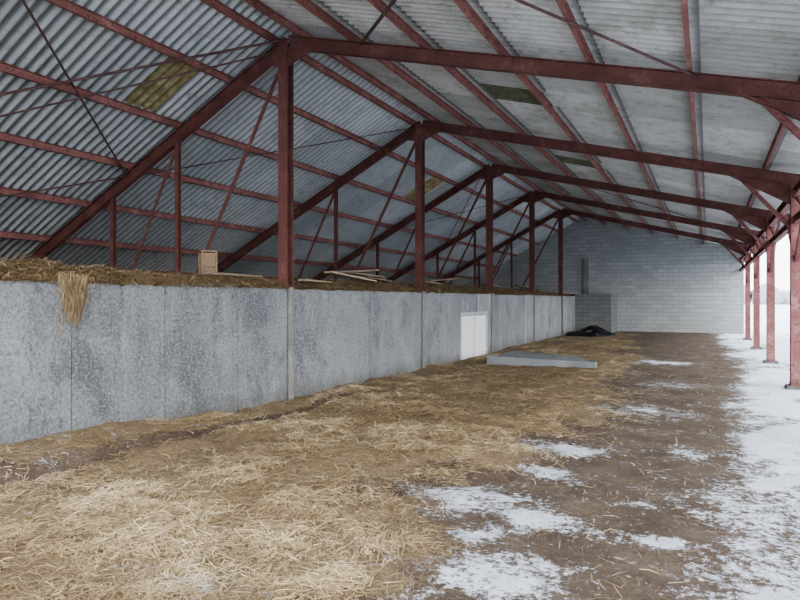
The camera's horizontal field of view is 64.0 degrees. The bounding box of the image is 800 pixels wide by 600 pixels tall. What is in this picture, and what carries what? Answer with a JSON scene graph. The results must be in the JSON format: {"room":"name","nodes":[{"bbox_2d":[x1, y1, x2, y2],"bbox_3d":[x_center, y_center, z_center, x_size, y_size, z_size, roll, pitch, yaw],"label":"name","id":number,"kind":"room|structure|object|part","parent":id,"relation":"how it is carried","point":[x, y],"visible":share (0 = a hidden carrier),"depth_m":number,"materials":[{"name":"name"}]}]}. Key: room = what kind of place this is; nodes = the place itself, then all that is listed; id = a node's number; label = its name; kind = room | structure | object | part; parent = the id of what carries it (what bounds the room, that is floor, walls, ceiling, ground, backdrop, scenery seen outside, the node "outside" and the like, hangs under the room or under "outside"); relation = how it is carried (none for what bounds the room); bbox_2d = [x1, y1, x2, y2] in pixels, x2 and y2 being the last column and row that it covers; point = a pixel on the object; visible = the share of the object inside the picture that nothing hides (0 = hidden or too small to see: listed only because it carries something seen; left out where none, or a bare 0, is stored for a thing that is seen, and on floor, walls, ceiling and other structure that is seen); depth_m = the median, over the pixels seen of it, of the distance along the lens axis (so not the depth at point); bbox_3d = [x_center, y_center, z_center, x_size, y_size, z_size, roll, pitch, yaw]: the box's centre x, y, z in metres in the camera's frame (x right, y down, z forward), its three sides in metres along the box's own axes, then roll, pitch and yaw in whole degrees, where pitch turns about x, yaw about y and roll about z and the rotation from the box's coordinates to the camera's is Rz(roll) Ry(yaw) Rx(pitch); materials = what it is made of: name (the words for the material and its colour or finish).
{"room":"farm building","nodes":[
{"label":"farm building","id":0,"kind":"room"},
{"bbox_2d":[0,280,574,443],"bbox_3d":[1.410,0.849,16.967,0.206,2.142,37.800,0,0,26],"label":"wall","id":1,"kind":"structure","parent":0,"point":[137,352],"depth_m":8.47,"materials":[{"name":"concrete"}]},
{"bbox_2d":[0,252,573,296],"bbox_3d":[0.388,-0.328,18.638,3.670,0.428,30.723,0,0,26],"label":"heap","id":2,"kind":"object","parent":1,"relation":"on","point":[160,279],"visible":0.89,"depth_m":8.73,"materials":[{"name":"brown plant"}]},
{"bbox_2d":[55,271,91,342],"bbox_3d":[-3.380,0.080,6.652,0.107,0.773,0.461,0,0,26],"label":"tuft","id":3,"kind":"object","parent":2,"relation":"hanging from","point":[72,300],"visible":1,"depth_m":6.64,"materials":[{"name":"beige plant"}]},
{"bbox_2d":[198,250,217,276],"bbox_3d":[-2.923,-0.510,9.735,0.240,0.470,0.220,0,-2,-29],"label":"wooden box","id":4,"kind":"object","parent":2,"relation":"on","point":[207,259],"visible":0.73,"depth_m":9.67,"materials":[{"name":"brown wood"}]},
{"bbox_2d":[202,272,261,277],"bbox_3d":[-2.516,-0.378,9.646,0.160,0.035,1.000,0,-1,36],"label":"wooden plank","id":5,"kind":"object","parent":2,"relation":"on","point":[203,273],"visible":0.97,"depth_m":9.51,"materials":[{"name":"brown wood"}]},
{"bbox_2d":[298,279,331,282],"bbox_3d":[-1.515,-0.337,11.495,0.157,0.035,1.000,0,-1,21],"label":"wooden plank","id":6,"kind":"object","parent":2,"relation":"on","point":[304,280],"visible":1,"depth_m":11.28,"materials":[{"name":"brown wood"}]},
{"bbox_2d":[324,271,376,281],"bbox_3d":[-0.949,-0.454,12.555,0.198,0.170,1.497,0,0,32],"label":"wooden plank","id":7,"kind":"object","parent":2,"relation":"on","point":[326,272],"visible":1,"depth_m":12.41,"materials":[{"name":"brown wood"}]},
{"bbox_2d":[325,269,378,273],"bbox_3d":[-0.958,-0.583,13.000,1.299,0.126,0.159,0,0,-44],"label":"wooden plank","id":8,"kind":"object","parent":2,"relation":"on","point":[372,269],"visible":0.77,"depth_m":12.98,"materials":[{"name":"brown wood"}]},
{"bbox_2d":[339,270,384,277],"bbox_3d":[-0.829,-0.539,13.496,1.099,0.134,0.219,0,0,-34],"label":"wooden plank","id":9,"kind":"object","parent":2,"relation":"on","point":[351,273],"visible":0.83,"depth_m":13.46,"materials":[{"name":"brown wood"}]},
{"bbox_2d":[363,276,391,281],"bbox_3d":[-0.479,-0.453,13.993,0.159,0.095,1.000,0,0,28],"label":"wooden plank","id":10,"kind":"object","parent":2,"relation":"on","point":[368,277],"visible":0.9,"depth_m":13.87,"materials":[{"name":"brown wood"}]},
{"bbox_2d":[413,280,442,284],"bbox_3d":[0.735,-0.453,16.516,0.158,0.095,1.200,0,0,34],"label":"wooden plank","id":11,"kind":"object","parent":2,"relation":"on","point":[435,283],"visible":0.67,"depth_m":16.62,"materials":[{"name":"brown wood"}]},
{"bbox_2d":[427,278,459,280],"bbox_3d":[1.209,-0.561,17.617,1.099,0.123,0.160,0,0,-39],"label":"wooden plank","id":12,"kind":"object","parent":2,"relation":"on","point":[449,278],"visible":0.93,"depth_m":17.51,"materials":[{"name":"brown wood"}]},
{"bbox_2d":[278,40,295,287],"bbox_3d":[-1.818,-2.145,10.197,0.220,3.890,0.240,0,0,26],"label":"steel post","id":13,"kind":"object","parent":1,"relation":"on","point":[285,73],"visible":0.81,"depth_m":10.13,"materials":[{"name":"red metal"}]},
{"bbox_2d":[288,287,293,398],"bbox_3d":[-1.737,0.807,10.158,0.060,2.025,0.100,0,0,26],"label":"pillar","id":14,"kind":"structure","parent":1,"relation":"attached to","point":[290,290],"depth_m":10.13,"materials":[{"name":"concrete"}]},
{"bbox_2d":[415,124,425,290],"bbox_3d":[0.468,-2.145,14.946,0.220,3.890,0.240,0,0,26],"label":"steel post","id":15,"kind":"object","parent":1,"relation":"on","point":[419,144],"visible":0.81,"depth_m":14.88,"materials":[{"name":"red metal"}]},
{"bbox_2d":[422,291,424,367],"bbox_3d":[0.549,0.807,14.907,0.060,2.025,0.100,0,0,26],"label":"pillar","id":16,"kind":"structure","parent":1,"relation":"attached to","point":[423,292],"depth_m":14.86,"materials":[{"name":"concrete"}]},
{"bbox_2d":[460,311,487,359],"bbox_3d":[2.059,1.030,18.236,0.175,1.380,2.350,0,0,26],"label":"door","id":17,"kind":"structure","parent":1,"relation":"in","point":[473,325],"depth_m":18.15,"materials":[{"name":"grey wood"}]},
{"bbox_2d":[486,166,493,293],"bbox_3d":[2.753,-2.145,19.694,0.220,3.890,0.240,0,0,26],"label":"steel post","id":18,"kind":"object","parent":1,"relation":"on","point":[489,183],"visible":0.8,"depth_m":19.63,"materials":[{"name":"red metal"}]},
{"bbox_2d":[491,293,493,352],"bbox_3d":[2.834,0.807,19.655,0.060,2.025,0.100,0,0,26],"label":"pillar","id":19,"kind":"structure","parent":1,"relation":"attached to","point":[492,294],"depth_m":19.61,"materials":[{"name":"concrete"}]},
{"bbox_2d":[529,192,535,294],"bbox_3d":[5.038,-2.145,24.443,0.220,3.890,0.240,0,0,26],"label":"steel post","id":20,"kind":"object","parent":1,"relation":"on","point":[531,195],"visible":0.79,"depth_m":24.36,"materials":[{"name":"red metal"}]},
{"bbox_2d":[533,295,534,340],"bbox_3d":[5.120,0.807,24.404,0.060,2.025,0.100,0,0,26],"label":"pillar","id":21,"kind":"structure","parent":1,"relation":"attached to","point":[533,295],"depth_m":24.36,"materials":[{"name":"concrete"}]},
{"bbox_2d":[558,210,563,295],"bbox_3d":[7.324,-2.145,29.192,0.220,3.890,0.240,0,0,26],"label":"steel post","id":22,"kind":"object","parent":1,"relation":"on","point":[560,220],"visible":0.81,"depth_m":29.12,"materials":[{"name":"red metal"}]},
{"bbox_2d":[562,296,562,335],"bbox_3d":[7.405,0.807,29.153,0.060,2.025,0.100,0,0,26],"label":"pillar","id":23,"kind":"structure","parent":1,"relation":"attached to","point":[562,296],"depth_m":29.10,"materials":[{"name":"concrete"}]},
{"bbox_2d":[0,261,574,295],"bbox_3d":[-1.611,-0.350,18.410,6.830,0.345,37.780,0,0,26],"label":"floor","id":24,"kind":"structure","parent":0,"point":[33,265],"depth_m":6.83,"materials":[{"name":"soil"}]},
{"bbox_2d":[0,0,580,286],"bbox_3d":[-0.677,-2.557,20.385,6.900,3.761,34.150,0,0,26],"label":"ceiling","id":25,"kind":"structure","parent":0,"point":[84,48],"depth_m":12.54,"materials":[{"name":"grey metal"}]},
{"bbox_2d":[125,57,197,112],"bbox_3d":[-3.707,-3.465,10.135,1.170,0.724,0.670,0,0,26],"label":"window","id":26,"kind":"structure","parent":25,"relation":"attached to","point":[152,95],"depth_m":10.18,"materials":[{"name":"yellow plastic"}]},
{"bbox_2d":[403,176,443,200],"bbox_3d":[0.836,-3.465,19.574,1.170,0.718,1.020,0,0,26],"label":"window","id":27,"kind":"structure","parent":25,"relation":"attached to","point":[433,182],"depth_m":19.55,"materials":[{"name":"yellow plastic"}]},
{"bbox_2d":[0,302,799,599],"bbox_3d":[268.513,1.482,103.828,406.150,0.364,580.000,0,0,26],"label":"floor","id":28,"kind":"structure","parent":0,"point":[766,475],"depth_m":5.68,"materials":[{"name":"soil"}]},
{"bbox_2d":[0,338,797,599],"bbox_3d":[3.763,1.473,13.533,6.963,0.413,26.240,0,0,26],"label":"straw","id":29,"kind":"object","parent":28,"relation":"on","point":[87,594],"visible":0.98,"depth_m":4.82,"materials":[{"name":"beige plant"}]},
{"bbox_2d":[307,369,723,599],"bbox_3d":[2.525,1.578,8.536,3.534,0.117,13.452,0,0,26],"label":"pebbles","id":30,"kind":"object","parent":28,"relation":"on","point":[574,495],"visible":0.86,"depth_m":4.77,"materials":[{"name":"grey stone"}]},
{"bbox_2d":[487,351,596,367],"bbox_3d":[3.873,1.560,16.546,2.670,0.320,2.417,0,0,26],"label":"concrete ramp","id":31,"kind":"object","parent":28,"relation":"on","point":[518,358],"visible":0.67,"depth_m":15.78,"materials":[{"name":"grey concrete"}]},
{"bbox_2d":[565,325,617,336],"bbox_3d":[8.537,1.372,28.662,2.391,0.496,1.305,0,0,26],"label":"tarp","id":32,"kind":"object","parent":28,"relation":"on","point":[590,331],"visible":1,"depth_m":28.30,"materials":[{"name":"black plastic"}]},
{"bbox_2d":[743,248,752,339],"bbox_3d":[14.091,-0.135,25.935,0.420,3.910,2.151,0,0,26],"label":"steel column","id":33,"kind":"structure","parent":28,"relation":"on","point":[747,268],"depth_m":25.85,"materials":[{"name":"metal"}]},
{"bbox_2d":[430,208,748,289],"bbox_3d":[7.885,-2.243,28.919,14.922,3.887,0.135,0,0,26],"label":"roof truss","id":34,"kind":"object","parent":33,"relation":"on","point":[726,243],"visible":0.67,"depth_m":28.69,"materials":[{"name":"red metal"}]},
{"bbox_3d":[7.373,-3.835,29.099,0.950,0.330,0.015,0,0,26],"label":"gusset plate","id":35,"kind":"part","parent":34,"relation":"part of","materials":[{"name":"red metal"}]},
{"bbox_2d":[751,238,762,349],"bbox_3d":[11.805,-0.135,21.186,0.420,3.910,2.151,0,0,26],"label":"steel column","id":36,"kind":"structure","parent":28,"relation":"on","point":[756,262],"depth_m":21.10,"materials":[{"name":"metal"}]},
{"bbox_2d":[382,190,765,287],"bbox_3d":[5.599,-2.243,24.170,14.922,3.887,0.135,0,0,26],"label":"roof truss","id":37,"kind":"object","parent":36,"relation":"on","point":[741,234],"visible":0.77,"depth_m":23.86,"materials":[{"name":"red metal"}]},
{"bbox_3d":[5.088,-3.835,24.350,0.950,0.330,0.015,0,0,26],"label":"gusset plate","id":38,"kind":"part","parent":37,"relation":"part of","materials":[{"name":"red metal"}]},
{"bbox_2d":[744,284,789,304],"bbox_3d":[299.639,-2.876,144.653,541.654,8.991,26.699,0,0,26],"label":"treeline","id":39,"kind":"object","parent":28,"relation":"on","point":[782,297],"visible":0.09,"depth_m":226.29,"materials":[{"name":"white"}]},
{"bbox_2d":[762,218,778,363],"bbox_3d":[9.520,-0.135,16.438,0.420,3.910,2.151,0,0,26],"label":"steel column","id":40,"kind":"structure","parent":28,"relation":"on","point":[770,250],"depth_m":16.35,"materials":[{"name":"metal"}]},
{"bbox_2d":[312,163,788,284],"bbox_3d":[3.314,-2.243,19.422,14.922,3.887,0.135,0,0,26],"label":"roof truss","id":41,"kind":"object","parent":40,"relation":"on","point":[757,217],"visible":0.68,"depth_m":18.80,"materials":[{"name":"red metal"}]},
{"bbox_2d":[446,179,479,242],"bbox_3d":[2.238,-3.163,22.867,0.024,1.822,6.277,0,0,-7],"label":"brace","id":42,"kind":"object","parent":41,"relation":"attached to","point":[479,179],"visible":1,"depth_m":22.56,"materials":[{"name":"metal"}]},
{"bbox_2d":[402,194,527,228],"bbox_3d":[2.238,-3.143,22.867,6.277,1.822,0.024,0,0,-31],"label":"brace","id":43,"kind":"object","parent":41,"relation":"attached to","point":[527,194],"visible":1,"depth_m":22.88,"materials":[{"name":"metal"}]},
{"bbox_3d":[2.803,-3.835,19.601,0.950,0.330,0.015,0,0,26],"label":"gusset plate","id":44,"kind":"part","parent":41,"relation":"part of","materials":[{"name":"red metal"}]},
{"bbox_2d":[588,187,703,221],"bbox_3d":[7.284,-3.227,20.438,6.869,1.146,0.028,0,0,-24],"label":"brace","id":45,"kind":"object","parent":41,"relation":"attached to","point":[588,187],"visible":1,"depth_m":20.76,"materials":[{"name":"metal"}]},
{"bbox_2d":[740,179,799,270],"bbox_3d":[9.067,-1.702,15.496,0.140,0.635,33.790,0,0,26],"label":"girder","id":46,"kind":"object","parent":40,"relation":"attached to","point":[784,207],"visible":0.64,"depth_m":14.81,"materials":[{"name":"metal"}]},
{"bbox_2d":[784,185,799,389],"bbox_3d":[7.235,-0.135,11.689,0.420,3.910,2.151,0,0,26],"label":"steel column","id":47,"kind":"structure","parent":28,"relation":"on","point":[794,231],"depth_m":11.62,"materials":[{"name":"metal"}]},
{"bbox_2d":[217,120,799,281],"bbox_3d":[1.029,-2.243,14.673,14.922,3.887,0.135,0,0,26],"label":"roof truss","id":48,"kind":"object","parent":47,"relation":"on","point":[777,184],"visible":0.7,"depth_m":13.92,"materials":[{"name":"red metal"}]},
{"bbox_3d":[0.517,-3.835,14.852,0.950,0.330,0.015,0,0,26],"label":"gusset plate","id":49,"kind":"part","parent":48,"relation":"part of","materials":[{"name":"red metal"}]},
{"bbox_3d":[2.664,-0.135,2.192,0.420,3.910,2.151,0,0,26],"label":"steel column","id":50,"kind":"structure","parent":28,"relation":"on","visible":0},
{"bbox_3d":[-3.542,-2.243,5.176,14.922,3.887,0.135,0,0,26],"label":"roof truss","id":51,"kind":"object","parent":50,"relation":"on","visible":0},
{"bbox_2d":[21,0,126,176],"bbox_3d":[-4.573,-3.189,8.599,0.036,1.885,6.335,0,0,-8],"label":"brace","id":52,"kind":"object","parent":51,"relation":"attached to","point":[23,1],"visible":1,"depth_m":8.87,"materials":[{"name":"metal"}]},
{"bbox_2d":[0,53,269,116],"bbox_3d":[-5.451,-2.606,8.966,7.201,2.673,0.028,0,0,-20],"label":"brace","id":53,"kind":"object","parent":51,"relation":"attached to","point":[154,80],"visible":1,"depth_m":9.49,"materials":[{"name":"metal"}]},
{"bbox_2d":[0,39,282,95],"bbox_3d":[-5.023,-2.898,8.760,6.898,2.444,0.040,0,0,-23],"label":"brace","id":54,"kind":"object","parent":51,"relation":"attached to","point":[278,40],"visible":1,"depth_m":9.25,"materials":[{"name":"metal"}]},
{"bbox_2d":[75,267,324,281],"bbox_3d":[-3.728,-0.684,21.654,0.050,0.120,33.790,0,0,26],"label":"purlin","id":55,"kind":"object","parent":51,"relation":"attached to","point":[295,279],"visible":0.02,"depth_m":16.75,"materials":[{"name":"red metal"}]},
{"bbox_2d":[0,231,477,279],"bbox_3d":[-2.827,-1.214,21.220,0.050,0.120,33.790,0,0,26],"label":"purlin","id":56,"kind":"object","parent":51,"relation":"attached to","point":[3,234],"visible":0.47,"depth_m":15.18,"materials":[{"name":"red metal"}]},
{"bbox_2d":[0,186,498,268],"bbox_3d":[-1.791,-1.824,20.722,0.050,0.120,33.790,0,0,26],"label":"purlin","id":57,"kind":"object","parent":51,"relation":"attached to","point":[3,190],"visible":0.71,"depth_m":14.00,"materials":[{"name":"red metal"}]},
{"bbox_2d":[0,131,517,256],"bbox_3d":[-0.755,-2.433,20.223,0.050,0.120,33.790,0,0,26],"label":"purlin","id":58,"kind":"object","parent":51,"relation":"attached to","point":[7,137],"visible":0.82,"depth_m":12.53,"materials":[{"name":"red metal"}]},
{"bbox_2d":[0,61,538,244],"bbox_3d":[0.281,-3.043,19.724,0.050,0.120,33.790,0,0,26],"label":"purlin","id":59,"kind":"object","parent":51,"relation":"attached to","point":[6,68],"visible":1,"depth_m":10.95,"materials":[{"name":"red metal"}]},
{"bbox_2d":[44,0,557,231],"bbox_3d":[1.318,-3.652,19.225,0.050,0.120,33.790,0,0,26],"label":"purlin","id":60,"kind":"object","parent":51,"relation":"attached to","point":[67,5],"visible":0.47,"depth_m":10.15,"materials":[{"name":"red metal"}]},
{"bbox_2d":[200,0,577,222],"bbox_3d":[2.156,-4.145,18.822,0.050,0.120,33.790,0,0,26],"label":"purlin","id":61,"kind":"object","parent":51,"relation":"attached to","point":[217,5],"visible":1,"depth_m":12.07,"materials":[{"name":"red metal"}]},
{"bbox_2d":[243,0,586,221],"bbox_3d":[2.552,-4.206,18.631,0.050,0.120,33.790,0,0,26],"label":"purlin","id":62,"kind":"object","parent":51,"relation":"attached to","point":[260,6],"visible":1,"depth_m":12.24,"materials":[{"name":"red metal"}]},
{"bbox_2d":[294,0,604,224],"bbox_3d":[3.399,-3.966,18.224,0.050,0.120,33.790,0,0,26],"label":"purlin","id":63,"kind":"object","parent":51,"relation":"on","point":[308,5],"visible":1,"depth_m":11.64,"materials":[{"name":"red metal"}]},
{"bbox_2d":[367,0,628,229],"bbox_3d":[4.444,-3.670,17.721,0.050,0.120,33.790,0,0,26],"label":"purlin","id":64,"kind":"object","parent":51,"relation":"on","point":[379,5],"visible":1,"depth_m":10.90,"materials":[{"name":"red metal"}]},
{"bbox_2d":[453,0,652,234],"bbox_3d":[5.490,-3.375,17.218,0.050,0.120,33.790,0,0,26],"label":"purlin","id":65,"kind":"object","parent":51,"relation":"attached to","point":[465,7],"visible":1,"depth_m":9.99,"materials":[{"name":"red metal"}]},
{"bbox_2d":[514,0,699,78],"bbox_3d":[0.428,-3.207,6.192,6.870,1.149,0.032,0,0,-24],"label":"brace","id":66,"kind":"object","parent":51,"relation":"attached to","point":[519,1],"visible":1,"depth_m":7.01,"materials":[{"name":"metal"}]},
{"bbox_2d":[556,0,677,239],"bbox_3d":[6.535,-3.079,16.715,0.050,0.120,33.790,0,0,26],"label":"purlin","id":67,"kind":"object","parent":51,"relation":"on","point":[563,5],"visible":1,"depth_m":9.27,"materials":[{"name":"red metal"}]},
{"bbox_2d":[681,0,703,244],"bbox_3d":[7.580,-2.783,16.212,0.050,0.120,33.790,0,0,26],"label":"purlin","id":68,"kind":"object","parent":51,"relation":"attached to","point":[684,3],"visible":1,"depth_m":7.53,"materials":[{"name":"red metal"}]},
{"bbox_2d":[729,75,799,249],"bbox_3d":[8.625,-2.487,15.709,0.050,0.120,33.790,0,0,26],"label":"purlin","id":69,"kind":"object","parent":51,"relation":"on","point":[781,128],"visible":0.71,"depth_m":10.46,"materials":[{"name":"red metal"}]},
{"bbox_3d":[4.949,-0.135,6.940,0.420,3.910,2.151,0,0,26],"label":"steel column","id":70,"kind":"structure","parent":28,"relation":"on","visible":0},
{"bbox_2d":[26,35,799,276],"bbox_3d":[-1.257,-2.243,9.924,14.922,3.887,0.135,0,0,26],"label":"roof truss","id":71,"kind":"object","parent":70,"relation":"on","point":[780,98],"visible":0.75,"depth_m":9.35,"materials":[{"name":"red metal"}]},
{"bbox_2d":[0,176,125,196],"bbox_3d":[-7.592,-1.414,10.052,6.172,1.719,0.028,0,0,-33],"label":"brace","id":72,"kind":"object","parent":71,"relation":"attached to","point":[123,176],"visible":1,"depth_m":11.14,"materials":[{"name":"metal"}]},
{"bbox_2d":[144,127,414,174],"bbox_3d":[-2.333,-3.143,13.369,6.277,1.820,0.022,0,0,-31],"label":"brace","id":73,"kind":"object","parent":71,"relation":"attached to","point":[412,127],"visible":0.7,"depth_m":13.18,"materials":[{"name":"metal"}]},
{"bbox_3d":[-1.768,-3.835,10.104,0.950,0.330,0.015,0,0,26],"label":"gusset plate","id":74,"kind":"part","parent":71,"relation":"part of","materials":[{"name":"red metal"}]},
{"bbox_2d":[359,0,396,45],"bbox_3d":[0.202,-3.290,6.301,0.052,1.141,6.809,0,0,-14],"label":"brace","id":75,"kind":"object","parent":71,"relation":"attached to","point":[392,2],"visible":1,"depth_m":8.25,"materials":[{"name":"metal"}]},
{"bbox_2d":[260,0,799,244],"bbox_3d":[6.104,-3.346,17.122,8.150,2.182,34.150,0,0,26],"label":"ceiling","id":76,"kind":"structure","parent":0,"point":[745,38],"depth_m":9.67,"materials":[{"name":"grey metal"}]},
{"bbox_2d":[480,81,552,106],"bbox_3d":[1.997,-3.643,11.274,1.180,0.405,1.070,0,0,26],"label":"window","id":77,"kind":"structure","parent":76,"relation":"attached to","point":[515,94],"depth_m":11.28,"materials":[{"name":"green plastic"}]},
{"bbox_2d":[556,155,603,169],"bbox_3d":[4.653,-3.643,16.794,1.180,0.399,1.120,0,0,26],"label":"window","id":78,"kind":"structure","parent":76,"relation":"attached to","point":[581,162],"depth_m":16.77,"materials":[{"name":"green plastic"}]},
{"bbox_2d":[575,294,617,332],"bbox_3d":[10.012,0.760,32.564,1.760,2.120,2.230,0,0,26],"label":"wall","id":79,"kind":"structure","parent":0,"point":[600,310],"depth_m":31.63,"materials":[{"name":"grey concrete"}]},
{"bbox_2d":[466,218,743,333],"bbox_3d":[10.025,-1.180,33.918,14.450,6.400,0.220,0,0,26],"label":"wall","id":80,"kind":"structure","parent":0,"point":[662,282],"depth_m":32.59,"materials":[{"name":"brick"}]},
{"bbox_2d":[583,259,588,293],"bbox_3d":[9.830,-0.280,33.823,0.280,3.799,0.120,0,0,26],"label":"pillar","id":81,"kind":"structure","parent":80,"relation":"attached to","point":[585,261],"depth_m":33.76,"materials":[{"name":"concrete"}]}
]}

